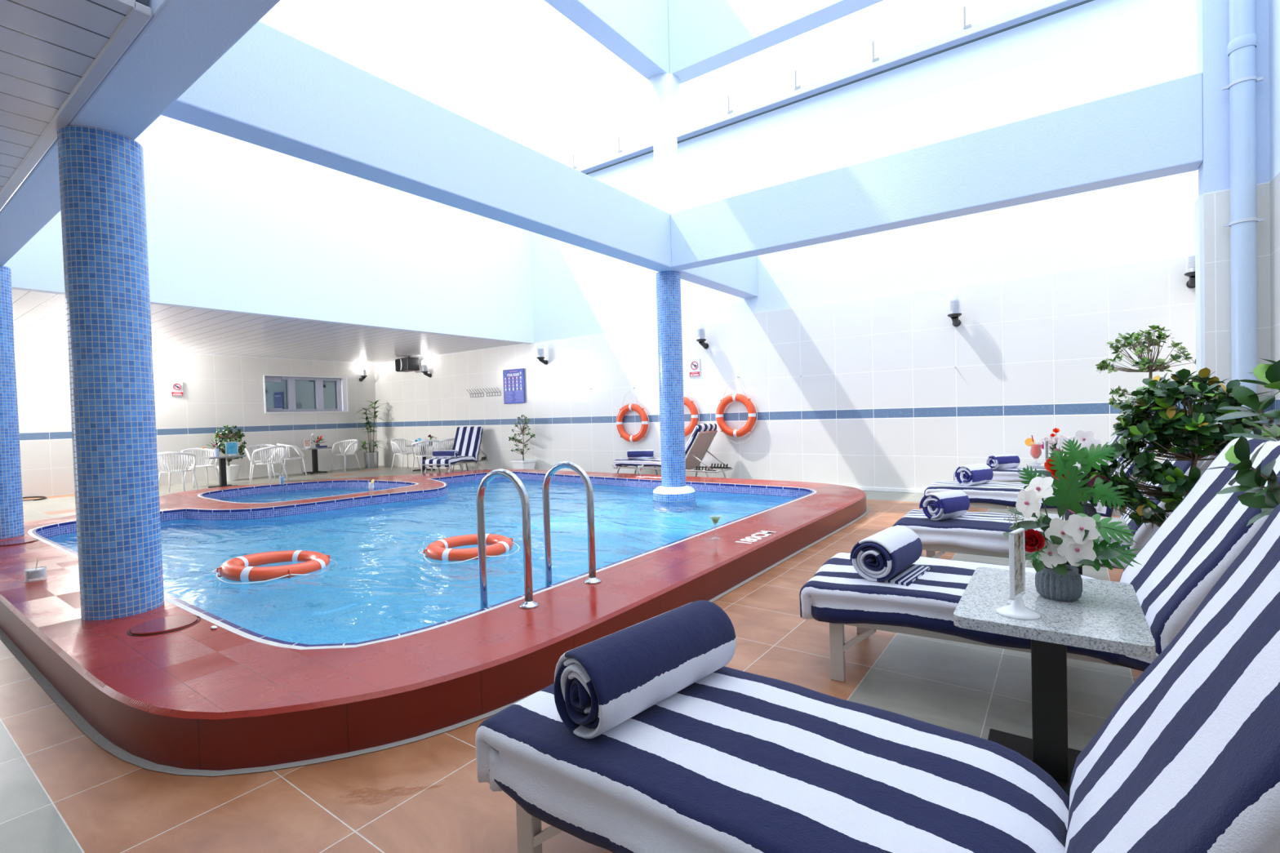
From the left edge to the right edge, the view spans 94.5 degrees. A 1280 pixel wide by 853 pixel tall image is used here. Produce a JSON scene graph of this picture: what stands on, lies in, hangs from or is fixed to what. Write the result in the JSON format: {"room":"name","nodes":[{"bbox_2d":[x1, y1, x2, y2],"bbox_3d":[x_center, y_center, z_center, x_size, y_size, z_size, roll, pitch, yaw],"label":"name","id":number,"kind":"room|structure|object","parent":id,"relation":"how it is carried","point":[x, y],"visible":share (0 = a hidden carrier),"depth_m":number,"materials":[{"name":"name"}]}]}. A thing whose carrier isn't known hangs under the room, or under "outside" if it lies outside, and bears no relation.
{"room":"indoor swimming pool","nodes":[
{"label":"indoor swimming pool","id":0,"kind":"room"},
{"bbox_2d":[0,0,135,191],"bbox_3d":[-6.721,-1.596,2.208,7.360,0.080,5.800,-1,2,36],"label":"ceiling","id":1,"kind":"structure","parent":0,"point":[46,46],"depth_m":2.69,"materials":[{"name":"white wood"}]},
{"bbox_2d":[135,0,147,4],"bbox_3d":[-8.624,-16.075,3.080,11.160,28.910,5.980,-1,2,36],"label":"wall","id":2,"kind":"structure","parent":0,"point":[142,2],"depth_m":2.48,"materials":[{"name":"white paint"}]},
{"bbox_2d":[0,1,151,210],"bbox_3d":[-5.007,-1.667,4.573,7.360,0.040,0.065,-1,2,36],"label":"trim","id":3,"kind":"structure","parent":2,"relation":"attached to","point":[137,17],"depth_m":2.95,"materials":[{"name":"paint"}]},
{"bbox_2d":[14,343,377,498],"bbox_3d":[-12.086,-0.204,11.530,0.300,3.400,14.500,-1,2,36],"label":"wall","id":4,"kind":"structure","parent":0,"point":[220,391],"depth_m":13.86,"materials":[{"name":"tile"}]},
{"bbox_2d":[170,381,183,395],"bbox_3d":[-10.510,-0.856,13.437,0.026,0.330,0.230,-1,2,36],"label":"sign","id":5,"kind":"object","parent":4,"relation":"attached to","point":[176,387],"visible":1,"depth_m":13.43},
{"bbox_2d":[263,374,349,413],"bbox_3d":[-8.888,-0.854,15.814,0.162,0.970,2.150,-1,2,36],"label":"window","id":6,"kind":"structure","parent":4,"relation":"in","point":[286,393],"depth_m":15.79,"materials":[{"name":"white glass"}]},
{"bbox_2d":[359,368,367,381],"bbox_3d":[-7.891,-1.521,16.861,0.260,0.470,0.180,-1,2,36],"label":"wall lamp","id":7,"kind":"object","parent":4,"relation":"attached to","point":[363,375],"visible":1,"depth_m":16.81,"materials":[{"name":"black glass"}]},
{"bbox_2d":[217,464,240,481],"bbox_3d":[-9.649,1.096,13.897,0.462,0.360,0.462,-1,2,36],"label":"pot","id":8,"kind":"object","parent":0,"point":[233,470],"depth_m":13.79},
{"bbox_2d":[12,288,522,363],"bbox_3d":[-7.595,-1.786,12.002,6.450,0.115,8.360,-1,2,36],"label":"ceiling","id":9,"kind":"structure","parent":0,"point":[39,318],"depth_m":11.32,"materials":[{"name":"paint"}]},
{"bbox_2d":[395,356,419,372],"bbox_3d":[-6.166,-1.674,15.639,0.665,0.420,0.364,-1,2,42],"label":"loudspeaker","id":10,"kind":"object","parent":9,"relation":"hanging from","point":[407,364],"visible":0.99,"depth_m":15.48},
{"bbox_2d":[395,359,400,370],"bbox_3d":[-6.402,-1.628,15.661,0.285,0.300,0.020,-1,2,42],"label":"grille","id":11,"kind":"object","parent":10,"relation":"attached to","point":[397,362],"depth_m":15.64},
{"bbox_2d":[3,115,533,343],"bbox_3d":[-4.971,-3.468,10.028,0.150,3.460,8.360,-1,2,36],"label":"wall","id":12,"kind":"structure","parent":0,"point":[234,225],"depth_m":9.41,"materials":[{"name":"white paint"}]},
{"bbox_2d":[363,451,378,468],"bbox_3d":[-7.533,0.936,16.595,0.380,0.440,0.380,-1,2,36],"label":"pot","id":13,"kind":"object","parent":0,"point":[371,458],"depth_m":16.44,"materials":[{"name":"ceramic"}]},
{"bbox_2d":[36,473,810,649],"bbox_3d":[-2.995,1.471,7.982,8.875,0.885,6.750,-1,2,36],"label":"wall","id":14,"kind":"structure","parent":0,"point":[56,531],"depth_m":8.84,"materials":[{"name":"tile"}]},
{"bbox_2d":[217,487,384,502],"bbox_3d":[-5.476,1.166,9.770,2.766,0.001,2.572,-1,2,36],"label":"pool water","id":15,"kind":"object","parent":14,"relation":"in","point":[313,493],"visible":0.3,"depth_m":10.10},
{"bbox_2d":[45,478,799,644],"bbox_3d":[-2.210,1.113,7.398,6.912,0.001,6.749,-1,2,36],"label":"pool water","id":16,"kind":"object","parent":14,"relation":"in","point":[377,583],"visible":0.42,"depth_m":5.55,"materials":[{"name":"liquid"}]},
{"bbox_2d":[211,550,333,584],"bbox_3d":[-3.035,1.160,4.943,0.857,0.160,0.856,-3,2,-44],"label":"life ring","id":17,"kind":"object","parent":16,"relation":"on","point":[244,568],"visible":0.86,"depth_m":4.75,"materials":[{"name":"orange plastic"}]},
{"bbox_2d":[419,533,519,563],"bbox_3d":[-1.557,1.108,5.416,0.835,0.123,0.832,-2,1,-29],"label":"life ring","id":18,"kind":"object","parent":16,"relation":"on","point":[497,544],"visible":0.84,"depth_m":5.22,"materials":[{"name":"orange plastic"}]},
{"bbox_2d":[653,271,695,501],"bbox_3d":[0.462,0.230,8.350,0.600,4.750,0.600,-1,2,36],"label":"column","id":19,"kind":"structure","parent":14,"relation":"on","point":[673,487],"depth_m":8.19,"materials":[{"name":"tile"}]},
{"bbox_2d":[160,20,758,298],"bbox_3d":[-0.541,-2.445,6.862,0.280,0.720,8.360,-1,2,36],"label":"beam","id":20,"kind":"structure","parent":19,"relation":"on","point":[274,90],"depth_m":4.83,"materials":[{"name":"blue paint"}]},
{"bbox_2d":[646,73,680,213],"bbox_3d":[0.357,-3.828,8.277,0.480,1.930,0.480,-1,2,36],"label":"column","id":21,"kind":"structure","parent":20,"relation":"on","point":[663,88],"depth_m":8.13,"materials":[{"name":"white paint"}]},
{"bbox_2d":[544,0,670,79],"bbox_3d":[-1.990,-5.706,5.041,0.300,2.100,8.220,-1,2,36],"label":"beam","id":22,"kind":"structure","parent":21,"relation":"on","point":[636,32],"depth_m":7.43,"materials":[{"name":"blue paint"}]},
{"bbox_2d":[667,0,883,84],"bbox_3d":[2.748,-5.874,6.501,5.660,2.100,0.290,-1,2,36],"label":"beam","id":23,"kind":"structure","parent":21,"relation":"on","point":[705,36],"depth_m":7.53,"materials":[{"name":"blue paint"}]},
{"bbox_2d":[510,458,537,469],"bbox_3d":[-2.611,0.916,13.299,0.424,0.340,0.424,-1,2,36],"label":"pot","id":24,"kind":"object","parent":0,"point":[522,464],"depth_m":13.18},
{"bbox_2d":[0,465,1142,852],"bbox_3d":[-4.280,1.293,5.999,20.000,0.001,14.600,-1,2,36],"label":"floor","id":25,"kind":"structure","parent":0,"point":[61,792],"depth_m":2.28,"materials":[{"name":"tile"}]},
{"bbox_2d":[22,496,46,501],"bbox_3d":[-11.595,1.373,11.241,0.716,0.035,0.456,-1,2,36],"label":"coiled cable","id":26,"kind":"object","parent":25,"relation":"on","point":[42,497],"visible":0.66,"depth_m":11.42,"materials":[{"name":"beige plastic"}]},
{"bbox_2d":[157,452,198,492],"bbox_3d":[-9.126,0.899,11.631,0.662,0.828,0.591,-2,1,-14],"label":"armchair","id":27,"kind":"object","parent":25,"relation":"on","point":[168,468],"visible":0.89,"depth_m":11.47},
{"bbox_2d":[180,448,219,488],"bbox_3d":[-9.522,0.885,12.803,0.591,0.828,0.662,-1,1,31],"label":"armchair","id":28,"kind":"object","parent":25,"relation":"on","point":[190,449],"visible":0.71,"depth_m":12.92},
{"bbox_2d":[198,454,245,488],"bbox_3d":[-8.769,0.950,12.438,0.660,0.657,0.660,-1,2,36],"label":"side table","id":29,"kind":"object","parent":25,"relation":"on","point":[222,459],"visible":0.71,"depth_m":12.40,"materials":[{"name":"black plastic"}]},
{"bbox_2d":[201,435,225,456],"bbox_3d":[-8.855,0.402,12.316,0.470,0.450,0.320,-3,2,-36],"label":"posy","id":30,"kind":"object","parent":29,"relation":"on","point":[216,451],"visible":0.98,"depth_m":12.33,"materials":[{"name":"pink plant"}]},
{"bbox_2d":[225,441,238,456],"bbox_3d":[-8.577,0.471,12.439,0.060,0.290,0.220,-1,2,41],"label":"card stand","id":31,"kind":"object","parent":29,"relation":"on","point":[231,448],"visible":1,"depth_m":12.43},
{"bbox_2d":[213,424,246,481],"bbox_3d":[-9.633,0.612,13.936,0.574,1.324,0.620,-1,2,36],"label":"potted ficus","id":32,"kind":"object","parent":25,"relation":"on","point":[233,470],"visible":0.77,"depth_m":13.86,"materials":[{"name":"plant"}]},
{"bbox_2d":[244,444,276,480],"bbox_3d":[-9.073,0.842,14.186,0.662,0.828,0.591,-2,2,-34],"label":"armchair","id":33,"kind":"object","parent":25,"relation":"on","point":[248,454],"visible":0.6,"depth_m":14.22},
{"bbox_2d":[250,445,288,484],"bbox_3d":[-8.267,0.840,13.233,0.591,0.828,0.662,-1,1,16],"label":"armchair","id":34,"kind":"object","parent":25,"relation":"on","point":[281,449],"visible":1,"depth_m":13.07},
{"bbox_2d":[276,443,306,476],"bbox_3d":[-8.726,0.819,14.796,0.591,0.828,0.662,-3,2,-39],"label":"armchair","id":35,"kind":"object","parent":25,"relation":"on","point":[295,447],"visible":0.68,"depth_m":14.68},
{"bbox_2d":[297,447,332,474],"bbox_3d":[-8.434,0.877,15.355,0.620,0.657,0.620,-1,2,36],"label":"side table","id":36,"kind":"object","parent":25,"relation":"on","point":[314,450],"visible":0.92,"depth_m":15.31,"materials":[{"name":"black plastic"}]},
{"bbox_2d":[303,439,311,448],"bbox_3d":[-8.476,0.441,15.083,0.150,0.230,0.060,-3,2,-42],"label":"card stand","id":37,"kind":"object","parent":36,"relation":"on","point":[307,442],"visible":1,"depth_m":15.08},
{"bbox_2d":[310,433,326,447],"bbox_3d":[-8.365,0.360,15.400,0.477,0.370,0.452,-2,1,-16],"label":"posy","id":38,"kind":"object","parent":36,"relation":"on","point":[320,438],"visible":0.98,"depth_m":15.36,"materials":[{"name":"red plant"}]},
{"bbox_2d":[330,439,360,471],"bbox_3d":[-7.933,0.770,15.977,0.662,0.828,0.591,-1,1,21],"label":"armchair","id":39,"kind":"object","parent":25,"relation":"on","point":[344,454],"visible":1,"depth_m":16.06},
{"bbox_2d":[356,399,386,468],"bbox_3d":[-7.532,0.195,16.570,0.869,1.922,0.956,-1,2,36],"label":"dracaena","id":40,"kind":"object","parent":25,"relation":"on","point":[371,458],"visible":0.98,"depth_m":16.50,"materials":[{"name":"plant"}]},
{"bbox_2d":[391,438,420,471],"bbox_3d":[-6.207,0.729,15.588,0.591,0.828,0.662,-1,2,36],"label":"armchair","id":41,"kind":"object","parent":25,"relation":"on","point":[393,442],"visible":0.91,"depth_m":15.62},
{"bbox_2d":[405,444,436,471],"bbox_3d":[-5.530,0.799,15.101,0.600,0.657,0.600,-1,2,36],"label":"side table","id":42,"kind":"object","parent":25,"relation":"on","point":[424,458],"visible":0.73,"depth_m":15.06,"materials":[{"name":"black plastic"}]},
{"bbox_2d":[411,439,440,474],"bbox_3d":[-5.177,0.727,14.342,0.662,0.828,0.591,-3,2,-44],"label":"armchair","id":43,"kind":"object","parent":25,"relation":"on","point":[434,442],"visible":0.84,"depth_m":14.14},
{"bbox_2d":[0,469,866,770],"bbox_3d":[-3.014,1.107,7.929,10.188,0.215,7.954,-1,2,36],"label":"kerb","id":44,"kind":"object","parent":25,"relation":"on","point":[197,696],"visible":0.78,"depth_m":2.82,"materials":[{"name":"tile"}]},
{"bbox_2d":[0,265,24,539],"bbox_3d":[-6.663,-0.241,6.079,0.376,2.800,0.376,-1,2,36],"label":"column","id":45,"kind":"structure","parent":44,"relation":"on","point":[11,510],"depth_m":6.07,"materials":[{"name":"tile"}]},
{"bbox_2d":[0,0,279,265],"bbox_3d":[-5.585,-2.029,5.196,17.700,0.750,0.280,-1,2,36],"label":"beam","id":46,"kind":"structure","parent":45,"relation":"on","point":[181,40],"depth_m":2.88,"materials":[{"name":"blue paint"}]},
{"bbox_2d":[0,538,39,546],"bbox_3d":[-6.082,1.131,5.766,0.317,0.014,0.317,-1,2,36],"label":"drain cover","id":47,"kind":"object","parent":44,"relation":"on","point":[16,542],"visible":1,"depth_m":5.75,"materials":[{"name":"red paint"}]},
{"bbox_2d":[23,559,47,580],"bbox_3d":[-4.399,1.043,4.307,0.116,0.151,0.116,-1,2,36],"label":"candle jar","id":48,"kind":"object","parent":44,"relation":"on","point":[34,573],"visible":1,"depth_m":4.28,"materials":[{"name":"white glass"}]},
{"bbox_2d":[57,124,164,620],"bbox_3d":[-3.134,-0.287,3.519,0.376,2.800,0.376,-1,2,36],"label":"column","id":49,"kind":"structure","parent":44,"relation":"on","point":[101,171],"depth_m":3.38,"materials":[{"name":"tile"}]},
{"bbox_2d":[126,614,200,636],"bbox_3d":[-2.602,1.086,3.241,0.317,0.014,0.317,-1,2,36],"label":"drain cover","id":50,"kind":"object","parent":44,"relation":"on","point":[175,623],"visible":1,"depth_m":3.21,"materials":[{"name":"red paint"}]},
{"bbox_2d":[197,480,418,503],"bbox_3d":[-5.479,1.045,9.767,2.886,0.031,2.692,-1,2,36],"label":"trim","id":51,"kind":"structure","parent":44,"relation":"on","point":[201,495],"depth_m":10.34,"materials":[{"name":"tile"}]},
{"bbox_2d":[368,477,374,490],"bbox_3d":[-4.007,0.885,8.827,0.084,0.248,0.116,-2,1,-30],"label":"cocktail glass","id":52,"kind":"object","parent":44,"relation":"on","point":[371,486],"visible":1,"depth_m":8.81,"materials":[{"name":"white"}]},
{"bbox_2d":[27,471,817,649],"bbox_3d":[-2.214,1.003,7.396,7.032,0.031,6.870,-1,2,36],"label":"trim","id":53,"kind":"structure","parent":44,"relation":"on","point":[217,620],"depth_m":4.60,"materials":[{"name":"tile"}]},
{"bbox_2d":[476,461,600,609],"bbox_3d":[-0.626,1.081,3.737,0.495,1.684,0.670,-1,2,36],"label":"pool ladder","id":54,"kind":"object","parent":44,"relation":"attached to","point":[529,603],"visible":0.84,"depth_m":3.61,"materials":[{"name":"metal"}]},
{"bbox_2d":[709,516,720,538],"bbox_3d":[0.643,0.860,5.045,0.104,0.195,0.104,-1,2,36],"label":"cocktail glass","id":55,"kind":"object","parent":44,"relation":"on","point":[715,519],"visible":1,"depth_m":5.02,"materials":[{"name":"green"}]},
{"bbox_2d":[735,530,775,543],"bbox_3d":[0.997,0.945,5.067,0.144,0.002,0.527,-1,2,36],"label":"depth marking","id":56,"kind":"object","parent":44,"relation":"on","point":[764,532],"visible":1,"depth_m":5.05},
{"bbox_2d":[0,506,869,776],"bbox_3d":[-3.011,1.212,7.931,10.258,0.001,8.024,-1,2,36],"label":"trim","id":57,"kind":"structure","parent":25,"relation":"on","point":[62,703],"depth_m":2.48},
{"bbox_2d":[431,438,461,471],"bbox_3d":[-4.872,0.705,14.933,0.591,0.828,0.662,-1,1,31],"label":"armchair","id":58,"kind":"object","parent":25,"relation":"on","point":[451,443],"visible":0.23,"depth_m":14.68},
{"bbox_2d":[422,426,487,473],"bbox_3d":[-4.246,0.570,13.848,0.725,1.111,1.918,-1,1,16],"label":"sun lounger","id":59,"kind":"object","parent":25,"relation":"on","point":[468,440],"visible":0.85,"depth_m":14.07,"materials":[{"name":"fabric"}]},
{"bbox_2d":[432,449,458,457],"bbox_3d":[-4.346,0.617,13.214,0.588,0.172,0.171,-1,1,16],"label":"rolled towel","id":60,"kind":"object","parent":59,"relation":"on","point":[436,454],"visible":1,"depth_m":13.14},
{"bbox_2d":[508,414,537,469],"bbox_3d":[-2.659,0.409,13.313,0.769,1.355,0.424,-1,2,36],"label":"potted shrub","id":61,"kind":"object","parent":25,"relation":"on","point":[522,464],"visible":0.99,"depth_m":13.24,"materials":[{"name":"green plant"}]},
{"bbox_2d":[612,423,733,478],"bbox_3d":[0.544,0.505,10.749,2.218,1.099,0.705,-1,2,36],"label":"sun lounger","id":62,"kind":"object","parent":25,"relation":"on","point":[702,436],"visible":0.69,"depth_m":10.44,"materials":[{"name":"fabric"}]},
{"bbox_2d":[626,449,653,459],"bbox_3d":[0.015,0.520,10.952,0.488,0.166,0.178,-1,1,8],"label":"rolled towel","id":63,"kind":"object","parent":62,"relation":"on","point":[640,454],"visible":1,"depth_m":10.88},
{"bbox_2d":[475,503,1279,852],"bbox_3d":[0.518,0.701,1.344,1.994,1.111,0.749,-1,2,37],"label":"sun lounger","id":64,"kind":"object","parent":25,"relation":"on","point":[1188,759],"visible":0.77,"depth_m":1.25,"materials":[{"name":"fabric"}]},
{"bbox_2d":[553,600,736,738],"bbox_3d":[0.029,0.687,1.739,0.218,0.217,0.588,0,2,44],"label":"rolled towel","id":65,"kind":"object","parent":64,"relation":"on","point":[601,684],"visible":1,"depth_m":1.60,"materials":[{"name":"fabric"}]},
{"bbox_2d":[924,437,1153,517],"bbox_3d":[3.938,0.502,5.792,2.035,1.119,0.766,-1,2,36],"label":"sun lounger","id":66,"kind":"object","parent":25,"relation":"on","point":[991,495],"visible":0.23,"depth_m":5.76,"materials":[{"name":"fabric"}]},
{"bbox_2d":[955,463,993,485],"bbox_3d":[3.447,0.497,6.114,0.348,0.209,0.215,-2,1,-29],"label":"rolled towel","id":67,"kind":"object","parent":66,"relation":"on","point":[977,473],"visible":1,"depth_m":6.04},
{"bbox_2d":[799,437,1279,681],"bbox_3d":[1.795,0.626,2.696,1.963,1.128,0.829,-1,1,30],"label":"sun lounger","id":68,"kind":"object","parent":25,"relation":"on","point":[1202,536],"visible":0.42,"depth_m":2.54,"materials":[{"name":"fabric"}]},
{"bbox_2d":[849,525,931,586],"bbox_3d":[1.253,0.632,2.947,0.265,0.209,0.449,-1,2,42],"label":"rolled towel","id":69,"kind":"object","parent":68,"relation":"on","point":[888,555],"visible":1,"depth_m":2.83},
{"bbox_2d":[953,434,1146,484],"bbox_3d":[5.023,0.449,7.253,2.033,1.098,0.728,-1,2,36],"label":"sun lounger","id":70,"kind":"object","parent":25,"relation":"on","point":[1002,475],"visible":0.11,"depth_m":7.23,"materials":[{"name":"fabric"}]},
{"bbox_2d":[986,453,1020,469],"bbox_3d":[4.601,0.443,7.501,0.368,0.182,0.199,-2,1,-14],"label":"rolled towel","id":71,"kind":"object","parent":70,"relation":"on","point":[1005,460],"visible":0.99,"depth_m":7.43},
{"bbox_2d":[953,567,1155,796],"bbox_3d":[1.421,0.905,2.054,0.500,0.620,0.700,-1,2,35],"label":"side table","id":72,"kind":"object","parent":25,"relation":"on","point":[1108,616],"visible":0.66,"depth_m":2.00,"materials":[{"name":"stone"}]},
{"bbox_2d":[995,528,1040,620],"bbox_3d":[1.216,0.469,1.907,0.124,0.270,0.124,-3,2,-40],"label":"card stand","id":73,"kind":"object","parent":72,"relation":"on","point":[1017,610],"visible":1,"depth_m":1.89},
{"bbox_2d":[1003,460,1141,601],"bbox_3d":[1.468,0.354,2.037,0.390,0.480,0.331,-1,2,36],"label":"orchid arrangement","id":74,"kind":"object","parent":72,"relation":"on","point":[1075,540],"visible":0.97,"depth_m":2.00,"materials":[{"name":"plant"}]},
{"bbox_2d":[892,445,1221,569],"bbox_3d":[2.812,0.574,4.024,1.963,1.116,0.769,-1,2,34],"label":"sun lounger","id":75,"kind":"object","parent":25,"relation":"on","point":[974,533],"visible":0.3,"depth_m":4.02,"materials":[{"name":"fabric"}]},
{"bbox_2d":[919,489,969,520],"bbox_3d":[2.235,0.576,4.339,0.329,0.200,0.203,-2,1,-29],"label":"rolled towel","id":76,"kind":"object","parent":75,"relation":"on","point":[936,506],"visible":1,"depth_m":4.26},
{"bbox_2d":[1027,461,1098,469],"bbox_3d":[4.589,0.719,6.418,0.620,0.620,0.560,-1,2,36],"label":"side table","id":77,"kind":"object","parent":25,"relation":"on","point":[1036,465],"visible":0.12,"depth_m":6.35,"materials":[{"name":"stone"}]},
{"bbox_2d":[1024,435,1041,464],"bbox_3d":[4.326,0.255,6.505,0.148,0.318,0.107,-1,1,14],"label":"cocktail glass","id":78,"kind":"object","parent":77,"relation":"on","point":[1035,451],"visible":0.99,"depth_m":6.48,"materials":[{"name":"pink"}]},
{"bbox_2d":[1040,440,1048,466],"bbox_3d":[4.346,0.282,6.328,0.124,0.270,0.124,-3,2,-39],"label":"card stand","id":79,"kind":"object","parent":77,"relation":"on","point":[1046,442],"visible":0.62,"depth_m":6.32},
{"bbox_2d":[1040,427,1071,457],"bbox_3d":[4.515,0.213,6.410,0.316,0.395,0.300,-1,2,36],"label":"flower arrangement","id":80,"kind":"object","parent":77,"relation":"on","point":[1053,439],"visible":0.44,"depth_m":6.42,"materials":[{"name":"white plant"}]},
{"bbox_2d":[1013,513,1133,574],"bbox_3d":[2.404,0.850,3.299,0.500,0.620,0.620,-1,2,36],"label":"side table","id":81,"kind":"object","parent":25,"relation":"on","point":[1052,516],"visible":0.16,"depth_m":3.24,"materials":[{"name":"stone"}]},
{"bbox_2d":[1036,430,1130,520],"bbox_3d":[2.389,0.281,3.201,0.419,0.521,0.407,-1,2,36],"label":"flower arrangement","id":82,"kind":"object","parent":81,"relation":"on","point":[1091,451],"visible":0.56,"depth_m":3.15,"materials":[{"name":"plant"}]},
{"bbox_2d":[1094,324,1195,461],"bbox_3d":[4.867,0.027,5.734,0.722,2.017,0.622,-1,1,7],"label":"potted tree","id":83,"kind":"object","parent":25,"relation":"on","point":[1146,364],"visible":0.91,"depth_m":5.69,"materials":[{"name":"green plant"}]},
{"bbox_2d":[1077,367,1279,528],"bbox_3d":[2.739,0.429,3.083,0.793,1.451,0.578,-1,1,26],"label":"potted ficus","id":84,"kind":"object","parent":25,"relation":"on","point":[1194,428],"visible":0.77,"depth_m":3.01,"materials":[{"name":"plant"}]},
{"bbox_2d":[1204,358,1279,526],"bbox_3d":[1.883,0.460,1.662,0.342,1.499,0.365,-2,1,-13],"label":"plant","id":85,"kind":"object","parent":25,"relation":"on","point":[1253,481],"visible":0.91,"depth_m":1.71,"materials":[{"name":"plant"}]},
{"bbox_2d":[374,0,1198,489],"bbox_3d":[0.047,-2.069,11.771,19.700,6.420,0.250,-1,2,36],"label":"wall","id":86,"kind":"structure","parent":0,"point":[880,398],"depth_m":8.96,"materials":[{"name":"tile"}]},
{"bbox_2d":[421,363,431,377],"bbox_3d":[-5.642,-1.528,15.602,0.180,0.470,0.260,-1,2,36],"label":"wall lamp","id":87,"kind":"object","parent":86,"relation":"attached to","point":[424,366],"visible":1,"depth_m":15.55,"materials":[{"name":"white glass"}]},
{"bbox_2d":[502,368,524,404],"bbox_3d":[-2.938,-0.936,13.784,0.700,0.800,0.032,-1,2,36],"label":"board","id":88,"kind":"object","parent":86,"relation":"attached to","point":[513,379],"visible":1,"depth_m":13.77,"materials":[{"name":"metal"}]},
{"bbox_2d":[504,391,523,401],"bbox_3d":[-2.937,-0.698,13.781,0.620,0.234,0.001,-1,2,36],"label":"print","id":89,"kind":"object","parent":88,"relation":"attached to","point":[509,396],"depth_m":13.78},
{"bbox_2d":[536,348,547,364],"bbox_3d":[-2.170,-1.603,13.083,0.180,0.470,0.260,-1,2,36],"label":"wall lamp","id":90,"kind":"object","parent":86,"relation":"attached to","point":[540,357],"visible":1,"depth_m":13.03,"materials":[{"name":"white glass"}]},
{"bbox_2d":[616,389,648,443],"bbox_3d":[-0.164,-0.199,11.753,0.819,1.073,0.123,-1,2,36],"label":"life ring","id":91,"kind":"object","parent":86,"relation":"attached to","point":[638,409],"visible":1,"depth_m":11.70,"materials":[{"name":"orange plastic"}]},
{"bbox_2d":[683,387,699,437],"bbox_3d":[0.748,-0.300,11.088,0.819,1.053,0.123,-1,2,36],"label":"life ring","id":92,"kind":"object","parent":86,"relation":"attached to","point":[687,402],"visible":0.37,"depth_m":10.90,"materials":[{"name":"orange plastic"}]},
{"bbox_2d":[688,358,700,377],"bbox_3d":[1.007,-1.083,10.947,0.235,0.330,0.026,-1,2,36],"label":"sign","id":93,"kind":"object","parent":86,"relation":"attached to","point":[694,364],"visible":1,"depth_m":10.94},
{"bbox_2d":[696,327,708,348],"bbox_3d":[1.124,-1.646,10.693,0.180,0.470,0.260,-1,2,36],"label":"wall lamp","id":94,"kind":"object","parent":86,"relation":"attached to","point":[701,340],"visible":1,"depth_m":10.65,"materials":[{"name":"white glass"}]},
{"bbox_2d":[715,378,757,444],"bbox_3d":[1.689,-0.265,10.425,0.819,1.150,0.150,-1,2,36],"label":"life ring","id":95,"kind":"object","parent":86,"relation":"attached to","point":[720,421],"visible":1,"depth_m":10.36,"materials":[{"name":"orange plastic"}]},
{"bbox_2d":[574,0,1085,173],"bbox_3d":[-0.646,-5.343,12.066,17.700,0.130,0.460,-1,2,36],"label":"trim","id":96,"kind":"structure","parent":86,"relation":"on","point":[1040,7],"depth_m":8.93,"materials":[{"name":"paint"}]},
{"bbox_2d":[727,95,733,113],"bbox_3d":[1.558,-5.555,10.197,0.094,0.310,0.045,-1,2,36],"label":"bracket","id":97,"kind":"object","parent":96,"relation":"on","point":[729,111],"visible":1,"depth_m":10.21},
{"bbox_2d":[794,70,799,89],"bbox_3d":[2.529,-5.568,9.493,0.094,0.310,0.045,-1,2,36],"label":"bracket","id":98,"kind":"object","parent":96,"relation":"on","point":[795,71],"visible":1,"depth_m":9.50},
{"bbox_2d":[871,40,879,62],"bbox_3d":[3.500,-5.580,8.789,0.094,0.310,0.045,-1,2,36],"label":"bracket","id":99,"kind":"object","parent":96,"relation":"on","point":[873,59],"visible":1,"depth_m":8.80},
{"bbox_2d":[963,5,971,29],"bbox_3d":[4.472,-5.593,8.084,0.094,0.310,0.045,-1,2,36],"label":"bracket","id":100,"kind":"object","parent":96,"relation":"on","point":[965,26],"visible":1,"depth_m":8.09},
{"bbox_2d":[585,0,1093,174],"bbox_3d":[-0.742,-5.209,11.931,17.700,0.041,0.031,-1,2,36],"label":"cable","id":101,"kind":"object","parent":86,"relation":"attached to","point":[1086,1],"visible":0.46,"depth_m":8.81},
{"bbox_2d":[847,485,924,493],"bbox_3d":[2.283,0.985,10.114,10.800,0.060,0.020,-1,2,36],"label":"baseboard","id":102,"kind":"structure","parent":86,"relation":"attached to","point":[862,488],"depth_m":8.99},
{"bbox_2d":[947,297,961,326],"bbox_3d":[4.420,-1.649,8.305,0.180,0.470,0.260,-1,2,36],"label":"wall lamp","id":103,"kind":"object","parent":86,"relation":"attached to","point":[954,314],"visible":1,"depth_m":8.26,"materials":[{"name":"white glass"}]},
{"bbox_2d":[1184,253,1195,288],"bbox_3d":[6.414,-1.855,6.851,0.180,0.470,0.260,-1,2,36],"label":"wall lamp","id":104,"kind":"object","parent":86,"relation":"attached to","point":[1190,283],"visible":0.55,"depth_m":6.83,"materials":[{"name":"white glass"}]},
{"bbox_2d":[1195,0,1271,439],"bbox_3d":[4.843,-2.947,4.861,0.405,8.000,0.250,-1,2,36],"label":"wall","id":105,"kind":"structure","parent":0,"point":[1212,209],"depth_m":4.83,"materials":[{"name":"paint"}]},
{"bbox_2d":[670,72,1203,270],"bbox_3d":[2.597,-2.533,6.505,5.220,0.730,0.250,-1,2,36],"label":"beam","id":106,"kind":"structure","parent":105,"relation":"attached to","point":[1156,131],"depth_m":5.88,"materials":[{"name":"blue paint"}]},
{"bbox_2d":[1222,0,1264,434],"bbox_3d":[4.750,-2.890,4.672,0.175,7.900,0.189,-2,1,-13],"label":"downpipe","id":107,"kind":"object","parent":105,"relation":"attached to","point":[1243,40],"visible":0.75,"depth_m":4.64,"materials":[{"name":"paint"}]},
{"bbox_2d":[1268,0,1279,440],"bbox_3d":[2.417,-2.741,0.912,0.300,8.100,14.500,-1,2,36],"label":"wall","id":108,"kind":"structure","parent":0,"point":[1273,5],"depth_m":4.56,"materials":[{"name":"paint"}]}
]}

